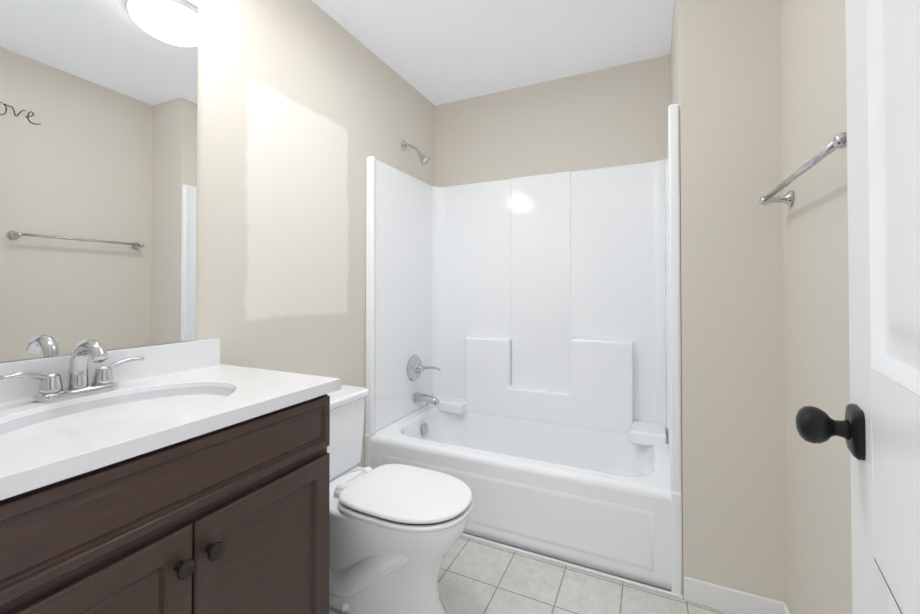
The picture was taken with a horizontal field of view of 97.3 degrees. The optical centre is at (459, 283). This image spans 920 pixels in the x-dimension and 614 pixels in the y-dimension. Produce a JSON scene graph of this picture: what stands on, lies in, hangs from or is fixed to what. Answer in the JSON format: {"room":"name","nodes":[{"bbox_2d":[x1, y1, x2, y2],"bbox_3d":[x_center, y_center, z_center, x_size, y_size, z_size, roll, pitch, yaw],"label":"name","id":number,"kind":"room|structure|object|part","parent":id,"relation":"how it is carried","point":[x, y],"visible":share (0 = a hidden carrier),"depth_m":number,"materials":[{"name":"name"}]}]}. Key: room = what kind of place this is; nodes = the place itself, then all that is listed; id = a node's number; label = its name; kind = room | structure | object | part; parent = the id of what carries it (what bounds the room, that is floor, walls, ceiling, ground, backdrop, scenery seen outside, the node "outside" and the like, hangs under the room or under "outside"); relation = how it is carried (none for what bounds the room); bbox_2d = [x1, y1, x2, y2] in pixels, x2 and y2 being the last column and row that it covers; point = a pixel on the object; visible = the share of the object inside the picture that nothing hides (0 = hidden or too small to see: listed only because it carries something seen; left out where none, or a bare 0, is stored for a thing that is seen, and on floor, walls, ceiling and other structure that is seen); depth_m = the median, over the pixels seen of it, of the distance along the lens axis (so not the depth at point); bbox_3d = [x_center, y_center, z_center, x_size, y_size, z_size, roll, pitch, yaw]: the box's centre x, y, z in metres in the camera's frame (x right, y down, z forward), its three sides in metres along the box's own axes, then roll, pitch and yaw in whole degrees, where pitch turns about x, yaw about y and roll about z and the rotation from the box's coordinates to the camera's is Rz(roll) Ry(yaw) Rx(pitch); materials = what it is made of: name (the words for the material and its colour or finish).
{"room":"bathroom","nodes":[
{"label":"bathroom","id":0,"kind":"room"},
{"bbox_2d":[7,0,434,467],"bbox_3d":[-0.765,-0.052,1.796,0.100,2.508,2.734,0,-1,25],"label":"wall","id":1,"kind":"structure","parent":0,"point":[305,108],"depth_m":1.75,"materials":[{"name":"paint"}]},
{"bbox_2d":[0,0,197,361],"bbox_3d":[-1.055,-0.383,1.034,0.006,1.139,0.760,0,-1,24],"label":"mirror","id":2,"kind":"object","parent":1,"relation":"attached to","point":[98,146],"visible":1,"depth_m":1.13,"materials":[{"name":"clear glass"}]},
{"bbox_2d":[311,0,674,105],"bbox_3d":[-0.019,-1.344,1.129,2.070,0.060,3.334,0,-1,25],"label":"ceiling","id":3,"kind":"structure","parent":0,"point":[436,52],"depth_m":2.14,"materials":[{"name":"white paint"}]},
{"bbox_2d":[329,536,729,613],"bbox_3d":[-0.019,1.224,1.099,2.070,0.060,3.334,0,-1,25],"label":"floor","id":4,"kind":"structure","parent":0,"point":[476,577],"depth_m":1.58,"materials":[{"name":"tile"}]},
{"bbox_2d":[0,338,340,613],"bbox_3d":[-0.780,0.665,0.939,0.590,1.054,0.855,0,-1,25],"label":"bathroom vanity","id":5,"kind":"object","parent":4,"relation":"on","point":[189,477],"visible":1,"depth_m":0.88,"materials":[{"name":"brown wood"}]},
{"bbox_2d":[0,339,143,402],"bbox_3d":[-0.937,0.211,1.018,0.148,0.144,0.283,0,-1,25],"label":"faucet","id":6,"kind":"object","parent":5,"relation":"on","point":[103,386],"depth_m":1.02,"materials":[{"name":"silver metal"}]},
{"bbox_2d":[327,385,473,613],"bbox_3d":[-0.343,0.839,1.558,0.826,0.722,0.504,0,-1,25],"label":"toilet","id":7,"kind":"object","parent":4,"relation":"on","point":[395,531],"visible":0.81,"depth_m":1.42,"materials":[{"name":"white ceramic"}]},
{"bbox_2d":[365,104,682,594],"bbox_3d":[0.334,0.150,2.233,1.511,2.115,0.800,0,-1,25],"label":"shower","id":8,"kind":"object","parent":4,"relation":"on","point":[523,358],"visible":0.94,"depth_m":2.37,"materials":[{"name":"white plastic"}]},
{"bbox_2d":[465,336,632,433],"bbox_3d":[0.514,0.594,2.512,1.030,0.527,0.082,0,-1,25],"label":"shelf","id":9,"kind":"object","parent":8,"relation":"attached to","point":[576,384],"depth_m":2.48,"materials":[{"name":"white plastic"}]},
{"bbox_2d":[461,533,682,599],"bbox_3d":[0.173,1.196,1.855,1.494,0.014,0.012,0,-1,25],"label":"trim","id":10,"kind":"structure","parent":8,"relation":"attached to","point":[623,580],"depth_m":1.70,"materials":[{"name":"white paint"}]},
{"bbox_2d":[435,54,669,186],"bbox_3d":[0.526,-0.042,2.645,1.515,2.508,0.100,0,-1,25],"label":"wall","id":11,"kind":"structure","parent":0,"point":[610,117],"depth_m":2.55,"materials":[{"name":"beige paint"}]},
{"bbox_2d":[670,0,785,602],"bbox_3d":[1.230,-0.051,1.874,0.415,2.508,0.896,0,-1,25],"label":"wall","id":12,"kind":"structure","parent":0,"point":[725,79],"depth_m":1.49,"materials":[{"name":"beige paint"}]},
{"bbox_2d":[683,576,786,613],"bbox_3d":[0.992,1.154,1.469,0.315,0.088,0.014,0,-1,25],"label":"baseboard","id":13,"kind":"structure","parent":12,"relation":"attached to","point":[717,597],"depth_m":1.47,"materials":[{"name":"white paint"}]},
{"bbox_2d":[781,0,851,613],"bbox_3d":[0.792,-0.066,0.570,0.100,2.508,1.838,0,-1,25],"label":"wall","id":14,"kind":"structure","parent":0,"point":[816,353],"depth_m":1.14,"materials":[{"name":"beige paint"}]},
{"bbox_2d":[783,605,790,613],"bbox_3d":[0.758,1.144,0.619,0.014,0.088,1.724,0,-1,25],"label":"baseboard","id":15,"kind":"structure","parent":14,"relation":"attached to","point":[786,610],"depth_m":1.38,"materials":[{"name":"white paint"}]},
{"bbox_2d":[759,132,846,205],"bbox_3d":[0.923,-0.284,1.075,0.085,0.052,0.662,0,-1,25],"label":"towel rail","id":16,"kind":"object","parent":14,"relation":"attached to","point":[839,142],"visible":0.69,"depth_m":1.03,"materials":[{"name":"silver metal"}]},
{"bbox_3d":[0.266,-0.075,-0.143,0.245,2.508,0.100,0,-1,25],"label":"wall","id":17,"kind":"structure","parent":0,"visible":0},
{"bbox_2d":[795,0,919,613],"bbox_3d":[0.388,0.158,0.290,0.172,2.030,0.762,0,-1,35],"label":"door","id":18,"kind":"structure","parent":17,"relation":"in","point":[878,428],"depth_m":0.49,"materials":[{"name":"white paint"}]},
{"bbox_3d":[0.577,0.205,0.564,0.172,0.066,0.094,0,-1,35],"label":"knob","id":19,"kind":"part","parent":18,"relation":"part of","materials":[{"name":"black metal"}]}
]}

